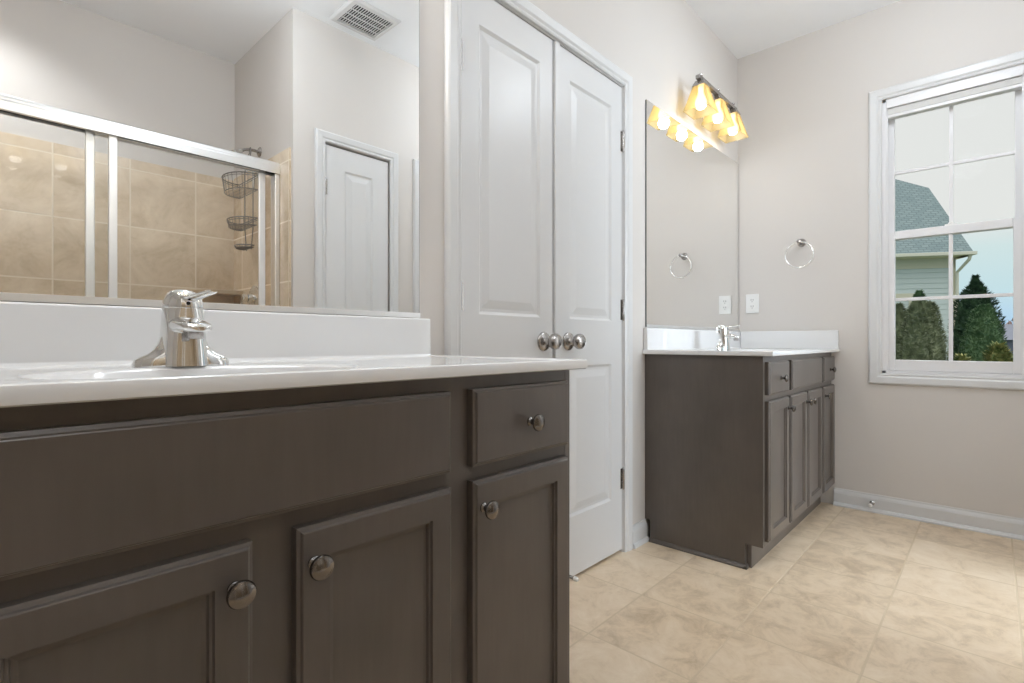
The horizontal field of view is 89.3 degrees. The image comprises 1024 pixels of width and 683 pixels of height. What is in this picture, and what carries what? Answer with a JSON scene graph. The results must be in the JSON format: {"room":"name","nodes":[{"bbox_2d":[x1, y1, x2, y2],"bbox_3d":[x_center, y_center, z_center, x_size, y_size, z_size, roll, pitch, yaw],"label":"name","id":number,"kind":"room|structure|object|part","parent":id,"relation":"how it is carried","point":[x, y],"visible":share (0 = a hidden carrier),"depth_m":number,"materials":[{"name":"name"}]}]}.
{"room":"bathroom","nodes":[
{"label":"bathroom","id":0,"kind":"room"},
{"bbox_2d":[3,0,737,536],"bbox_3d":[-0.201,-0.440,1.631,0.120,2.740,4.960,0,0,43],"label":"wall","id":1,"kind":"structure","parent":0,"point":[663,45],"depth_m":2.35,"materials":[{"name":"paint"}]},
{"bbox_2d":[0,0,419,317],"bbox_3d":[-0.704,-0.602,0.991,0.010,1.069,1.298,0,0,43],"label":"wall mirror","id":2,"kind":"object","parent":1,"relation":"attached to","point":[261,154],"visible":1,"depth_m":1.07,"materials":[{"name":"clear glass"}]},
{"bbox_2d":[0,301,430,367],"bbox_3d":[-0.685,-0.011,0.996,0.029,0.108,1.319,0,0,43],"label":"backsplash","id":3,"kind":"structure","parent":1,"relation":"attached to","point":[31,334],"depth_m":1.06,"materials":[{"name":"white stone"}]},
{"bbox_2d":[462,0,561,357],"bbox_3d":[0.006,-0.102,1.745,0.108,2.040,0.469,0,0,43],"label":"door","id":4,"kind":"structure","parent":1,"relation":"in","point":[507,63],"depth_m":1.75,"materials":[{"name":"white paint"}]},
{"bbox_3d":[0.141,0.000,1.865,0.072,0.071,0.071,0,0,43],"label":"knob","id":5,"kind":"part","parent":4,"relation":"part of","materials":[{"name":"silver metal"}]},
{"bbox_2d":[444,0,632,551],"bbox_3d":[0.150,-0.129,1.952,0.078,2.118,1.080,0,0,43],"label":"door frame","id":6,"kind":"structure","parent":1,"relation":"attached to","point":[525,10],"depth_m":1.85,"materials":[{"name":"white paint"}]},
{"bbox_2d":[553,41,624,576],"bbox_3d":[0.336,-0.102,2.102,0.108,2.040,0.496,0,0,43],"label":"door","id":7,"kind":"structure","parent":1,"relation":"in","point":[588,134],"depth_m":2.11,"materials":[{"name":"white paint"}]},
{"bbox_2d":[569,575,578,581],"bbox_3d":[0.212,0.875,1.930,0.082,0.022,0.022,0,0,43],"label":"door stop","id":8,"kind":"object","parent":7,"relation":"attached to","point":[574,578],"visible":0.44,"depth_m":1.91,"materials":[{"name":"silver metal"}]},
{"bbox_3d":[0.242,0.000,1.974,0.072,0.071,0.071,0,0,43],"label":"knob","id":9,"kind":"part","parent":7,"relation":"part of","materials":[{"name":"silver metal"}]},
{"bbox_2d":[633,519,648,548],"bbox_3d":[0.588,0.881,2.376,0.024,0.097,0.129,0,0,43],"label":"baseboard","id":10,"kind":"structure","parent":1,"relation":"attached to","point":[640,537],"depth_m":2.37,"materials":[{"name":"white paint"}]},
{"bbox_2d":[645,99,738,330],"bbox_3d":[1.038,-0.602,2.871,0.010,1.069,1.200,0,0,43],"label":"wall mirror","id":11,"kind":"object","parent":1,"relation":"attached to","point":[691,186],"visible":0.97,"depth_m":2.76,"materials":[{"name":"clear glass"}]},
{"bbox_2d":[643,328,740,349],"bbox_3d":[1.040,-0.011,2.859,0.029,0.108,1.226,0,0,43],"label":"backsplash","id":12,"kind":"structure","parent":1,"relation":"attached to","point":[653,338],"depth_m":2.66,"materials":[{"name":"white stone"}]},
{"bbox_2d":[683,73,748,142],"bbox_3d":[1.098,-1.282,2.816,0.173,0.227,0.575,0,0,43],"label":"vanity light","id":13,"kind":"object","parent":1,"relation":"attached to","point":[704,100],"visible":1,"depth_m":2.75,"materials":[{"name":"yellow glass"}]},
{"bbox_3d":[0.962,-1.233,2.639,0.131,0.130,0.131,0,0,43],"label":"lamp shade","id":14,"kind":"part","parent":13,"relation":"part of","materials":[{"name":"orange glass"}]},
{"bbox_3d":[1.113,-1.233,2.802,0.131,0.130,0.131,0,0,43],"label":"lamp shade","id":15,"kind":"part","parent":13,"relation":"part of","materials":[{"name":"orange glass"}]},
{"bbox_3d":[1.264,-1.233,2.965,0.131,0.130,0.131,0,0,43],"label":"lamp shade","id":16,"kind":"part","parent":13,"relation":"part of","materials":[{"name":"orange glass"}]},
{"bbox_2d":[685,0,900,58],"bbox_3d":[0.740,-1.860,0.759,2.685,0.100,4.960,0,0,43],"label":"ceiling","id":17,"kind":"structure","parent":0,"point":[745,27],"depth_m":2.88,"materials":[{"name":"paint"}]},
{"bbox_2d":[569,502,1023,682],"bbox_3d":[0.740,0.980,0.759,2.685,0.100,4.960,0,0,43],"label":"floor","id":18,"kind":"structure","parent":0,"point":[847,595],"depth_m":1.78,"materials":[{"name":"beige tile"}]},
{"bbox_2d":[0,370,568,682],"bbox_3d":[-0.482,0.495,0.817,0.571,0.871,1.277,0,0,43],"label":"vanity cabinet","id":19,"kind":"object","parent":18,"relation":"on","point":[412,531],"visible":0.96,"depth_m":0.67,"materials":[{"name":"brown wood"}]},
{"bbox_3d":[-0.406,0.525,0.535,0.020,0.566,0.260,0,0,43],"label":"cabinet door","id":20,"kind":"part","parent":19,"relation":"part of","materials":[{"name":"brown wood"}]},
{"bbox_3d":[-0.299,0.150,0.651,0.020,0.134,0.574,0,0,43],"label":"false drawer","id":21,"kind":"part","parent":19,"relation":"part of","materials":[{"name":"brown wood"}]},
{"bbox_3d":[-0.315,0.290,0.598,0.029,0.032,0.032,0,0,43],"label":"knob","id":22,"kind":"part","parent":19,"relation":"part of","materials":[{"name":"grey metal"}]},
{"bbox_2d":[0,301,587,407],"bbox_3d":[-0.492,0.055,0.818,0.554,0.239,1.331,0,0,43],"label":"countertop","id":23,"kind":"structure","parent":19,"relation":"on","point":[50,353],"depth_m":0.92,"materials":[{"name":"white stone"}]},
{"bbox_2d":[132,289,228,366],"bbox_3d":[-0.553,-0.024,0.897,0.133,0.132,0.126,0,0,8],"label":"faucet","id":24,"kind":"object","parent":23,"relation":"on","point":[182,342],"visible":1,"depth_m":0.87,"materials":[{"name":"silver metal"}]},
{"bbox_3d":[-0.551,-0.074,0.881,0.113,0.032,0.060,0,0,43],"label":"lever handle","id":25,"kind":"part","parent":24,"relation":"part of","materials":[{"name":"silver metal"}]},
{"bbox_3d":[-0.538,-0.026,0.869,0.090,0.036,0.054,0,0,43],"label":"spout","id":26,"kind":"part","parent":24,"relation":"part of","materials":[{"name":"silver metal"}]},
{"bbox_3d":[-0.249,0.290,0.669,0.029,0.032,0.032,0,0,43],"label":"knob","id":27,"kind":"part","parent":19,"relation":"part of","materials":[{"name":"grey metal"}]},
{"bbox_3d":[-0.192,0.525,0.766,0.020,0.566,0.261,0,0,43],"label":"cabinet door","id":28,"kind":"part","parent":19,"relation":"part of","materials":[{"name":"brown wood"}]},
{"bbox_3d":[-0.039,0.290,0.896,0.029,0.032,0.032,0,0,43],"label":"knob","id":29,"kind":"part","parent":19,"relation":"part of","materials":[{"name":"grey metal"}]},
{"bbox_3d":[0.022,0.150,0.998,0.020,0.134,0.274,0,0,43],"label":"drawer","id":30,"kind":"part","parent":19,"relation":"part of","materials":[{"name":"brown wood"}]},
{"bbox_3d":[0.022,0.525,0.998,0.020,0.566,0.274,0,0,43],"label":"cabinet door","id":31,"kind":"part","parent":19,"relation":"part of","materials":[{"name":"brown wood"}]},
{"bbox_3d":[0.045,0.154,0.987,0.029,0.032,0.032,0,0,43],"label":"knob","id":32,"kind":"part","parent":19,"relation":"part of","materials":[{"name":"grey metal"}]},
{"bbox_2d":[645,352,835,569],"bbox_3d":[1.239,0.495,2.675,0.571,0.871,1.216,0,0,43],"label":"vanity cabinet","id":33,"kind":"object","parent":18,"relation":"on","point":[740,450],"visible":0.98,"depth_m":2.25,"materials":[{"name":"brown wood"}]},
{"bbox_3d":[1.208,0.921,2.703,0.436,0.017,1.216,0,0,43],"label":"shoe moulding","id":34,"kind":"part","parent":33,"relation":"part of","materials":[{"name":"brown wood"}]},
{"bbox_2d":[643,328,839,355],"bbox_3d":[1.235,0.055,2.676,0.564,0.239,1.232,0,0,43],"label":"countertop","id":35,"kind":"structure","parent":33,"relation":"on","point":[667,341],"depth_m":2.83,"materials":[{"name":"white stone"}]},
{"bbox_2d":[714,324,740,349],"bbox_3d":[1.114,-0.024,2.696,0.133,0.132,0.126,0,0,8],"label":"faucet","id":36,"kind":"object","parent":35,"relation":"on","point":[722,342],"visible":1,"depth_m":2.67,"materials":[{"name":"silver metal"}]},
{"bbox_3d":[1.116,-0.074,2.681,0.113,0.032,0.060,0,0,43],"label":"lever handle","id":37,"kind":"part","parent":36,"relation":"part of","materials":[{"name":"silver metal"}]},
{"bbox_3d":[1.129,-0.026,2.669,0.090,0.036,0.054,0,0,43],"label":"spout","id":38,"kind":"part","parent":36,"relation":"part of","materials":[{"name":"silver metal"}]},
{"bbox_3d":[1.122,0.150,2.186,0.020,0.134,0.277,0,0,43],"label":"drawer","id":39,"kind":"part","parent":33,"relation":"part of","materials":[{"name":"brown wood"}]},
{"bbox_3d":[1.122,0.525,2.186,0.020,0.566,0.277,0,0,43],"label":"cabinet door","id":40,"kind":"part","parent":33,"relation":"part of","materials":[{"name":"brown wood"}]},
{"bbox_3d":[1.146,0.154,2.175,0.029,0.032,0.032,0,0,43],"label":"knob","id":41,"kind":"part","parent":33,"relation":"part of","materials":[{"name":"grey metal"}]},
{"bbox_3d":[1.219,0.290,2.255,0.029,0.032,0.032,0,0,43],"label":"knob","id":42,"kind":"part","parent":33,"relation":"part of","materials":[{"name":"grey metal"}]},
{"bbox_3d":[1.330,0.525,2.410,0.020,0.566,0.271,0,0,43],"label":"cabinet door","id":43,"kind":"part","parent":33,"relation":"part of","materials":[{"name":"brown wood"}]},
{"bbox_3d":[1.438,0.150,2.527,0.020,0.134,0.558,0,0,43],"label":"false drawer","id":44,"kind":"part","parent":33,"relation":"part of","materials":[{"name":"brown wood"}]},
{"bbox_3d":[1.425,0.290,2.477,0.029,0.032,0.032,0,0,43],"label":"knob","id":45,"kind":"part","parent":33,"relation":"part of","materials":[{"name":"grey metal"}]},
{"bbox_3d":[1.534,0.525,2.631,0.020,0.566,0.274,0,0,43],"label":"cabinet door","id":46,"kind":"part","parent":33,"relation":"part of","materials":[{"name":"brown wood"}]},
{"bbox_3d":[1.738,0.525,2.851,0.020,0.566,0.255,0,0,43],"label":"cabinet door","id":47,"kind":"part","parent":33,"relation":"part of","materials":[{"name":"brown wood"}]},
{"bbox_3d":[1.738,0.150,2.851,0.020,0.134,0.255,0,0,43],"label":"drawer","id":48,"kind":"part","parent":33,"relation":"part of","materials":[{"name":"brown wood"}]},
{"bbox_2d":[738,0,1023,518],"bbox_3d":[2.117,-0.440,2.783,1.715,2.740,0.120,0,0,43],"label":"wall","id":49,"kind":"structure","parent":0,"point":[803,100],"depth_m":2.89,"materials":[{"name":"paint"}]},
{"bbox_2d":[746,294,758,312],"bbox_3d":[1.510,-0.238,3.256,0.078,0.120,0.009,0,0,43],"label":"outlet","id":50,"kind":"object","parent":49,"relation":"attached to","point":[752,300],"visible":1,"depth_m":3.25,"materials":[{"name":"white plastic"}]},
{"bbox_2d":[785,239,813,267],"bbox_3d":[1.695,-0.519,3.046,0.156,0.180,0.067,0,0,43],"label":"towel ring","id":51,"kind":"object","parent":49,"relation":"attached to","point":[800,242],"visible":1,"depth_m":3.04,"materials":[{"name":"silver metal"}]},
{"bbox_2d":[833,487,1023,540],"bbox_3d":[2.211,0.881,2.598,1.034,0.097,0.024,0,0,43],"label":"baseboard","id":52,"kind":"structure","parent":49,"relation":"attached to","point":[965,519],"depth_m":2.65,"materials":[{"name":"white paint"}]},
{"bbox_2d":[868,50,1023,390],"bbox_3d":[2.246,-0.568,2.650,0.687,1.597,0.137,0,0,43],"label":"window","id":53,"kind":"structure","parent":49,"relation":"in","point":[883,366],"depth_m":2.69,"materials":[{"name":"white paint"}]},
{"bbox_2d":[886,67,1023,120],"bbox_3d":[2.227,-1.245,2.629,0.527,0.086,0.056,0,0,43],"label":"window shade","id":54,"kind":"object","parent":53,"relation":"attached to","point":[1009,81],"visible":0.91,"depth_m":2.60,"materials":[{"name":"white plastic"}]},
{"bbox_3d":[2.229,-1.210,2.631,0.523,0.017,0.046,0,0,43],"label":"rail","id":55,"kind":"part","parent":54,"relation":"part of","materials":[{"name":"white plastic"}]},
{"bbox_3d":[2.260,-0.918,2.665,0.529,0.737,0.030,0,0,43],"label":"sash","id":56,"kind":"part","parent":53,"relation":"part of","materials":[{"name":"white plastic"}]},
{"bbox_3d":[2.234,-0.217,2.637,0.529,0.747,0.030,0,0,43],"label":"sash","id":57,"kind":"part","parent":53,"relation":"part of","materials":[{"name":"white plastic"}]},
{"label":"outside","id":58,"kind":"structure","parent":0,"visible":0},
{"label":"lawn","id":59,"kind":"structure","parent":58,"visible":0},
{"bbox_2d":[896,302,907,359],"bbox_3d":[7.397,0.322,9.909,0.512,2.157,0.506,0,0,43],"label":"arborvitae","id":60,"kind":"object","parent":59,"relation":"on","point":[900,310],"visible":0.11,"depth_m":9.80,"materials":[{"name":"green plant"}]},
{"bbox_2d":[897,301,934,359],"bbox_3d":[6.560,0.364,8.402,0.572,2.073,0.560,0,0,28],"label":"arborvitae","id":61,"kind":"object","parent":59,"relation":"on","point":[916,337],"visible":0.49,"depth_m":8.29,"materials":[{"name":"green plant"}]},
{"bbox_2d":[912,289,926,301],"bbox_3d":[7.937,0.185,10.103,0.464,2.429,0.471,0,0,-24],"label":"arborvitae","id":62,"kind":"object","parent":59,"relation":"on","point":[919,293],"visible":0.08,"depth_m":10.05,"materials":[{"name":"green plant"}]},
{"bbox_2d":[922,300,948,360],"bbox_3d":[7.335,0.332,9.161,0.846,2.136,0.853,0,0,43],"label":"arborvitae","id":63,"kind":"object","parent":59,"relation":"on","point":[939,348],"visible":0.18,"depth_m":8.98,"materials":[{"name":"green plant"}]},
{"bbox_2d":[895,179,976,358],"bbox_3d":[9.345,-3.136,21.476,11.726,9.032,9.490,0,0,14],"label":"neighbor house","id":64,"kind":"structure","parent":59,"relation":"on","point":[921,263],"depth_m":16.37,"materials":[{"name":"grey"}]},
{"bbox_3d":[11.933,-0.643,16.596,1.664,1.755,0.104,0,0,14],"label":"window trim","id":65,"kind":"part","parent":64,"relation":"part of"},
{"bbox_2d":[953,352,974,360],"bbox_3d":[6.521,0.767,7.500,0.528,1.227,0.545,0,0,-6],"label":"bush","id":66,"kind":"object","parent":59,"relation":"on","point":[959,357],"visible":0.09,"depth_m":7.46,"materials":[{"name":"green plant"}]},
{"bbox_2d":[947,274,1005,360],"bbox_3d":[10.211,-0.049,11.386,1.091,2.898,1.079,0,0,43],"label":"arborvitae","id":67,"kind":"object","parent":59,"relation":"on","point":[964,306],"visible":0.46,"depth_m":11.30,"materials":[{"name":"green plant"}]},
{"bbox_2d":[960,303,1007,360],"bbox_3d":[9.047,0.335,9.895,0.779,2.129,0.798,0,0,43],"label":"arborvitae","id":68,"kind":"object","parent":59,"relation":"on","point":[984,326],"visible":0.44,"depth_m":9.77,"materials":[{"name":"green plant"}]},
{"bbox_2d":[982,340,1012,361],"bbox_3d":[7.112,0.677,7.591,0.603,1.392,0.612,0,0,43],"label":"bush","id":69,"kind":"object","parent":59,"relation":"on","point":[998,352],"visible":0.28,"depth_m":7.53,"materials":[{"name":"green plant"}]},
{"bbox_2d":[1002,324,1012,352],"bbox_3d":[57.174,-0.295,59.000,13.610,3.350,13.523,0,0,43],"label":"house","id":70,"kind":"structure","parent":59,"relation":"on","point":[1008,328],"depth_m":55.77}
]}

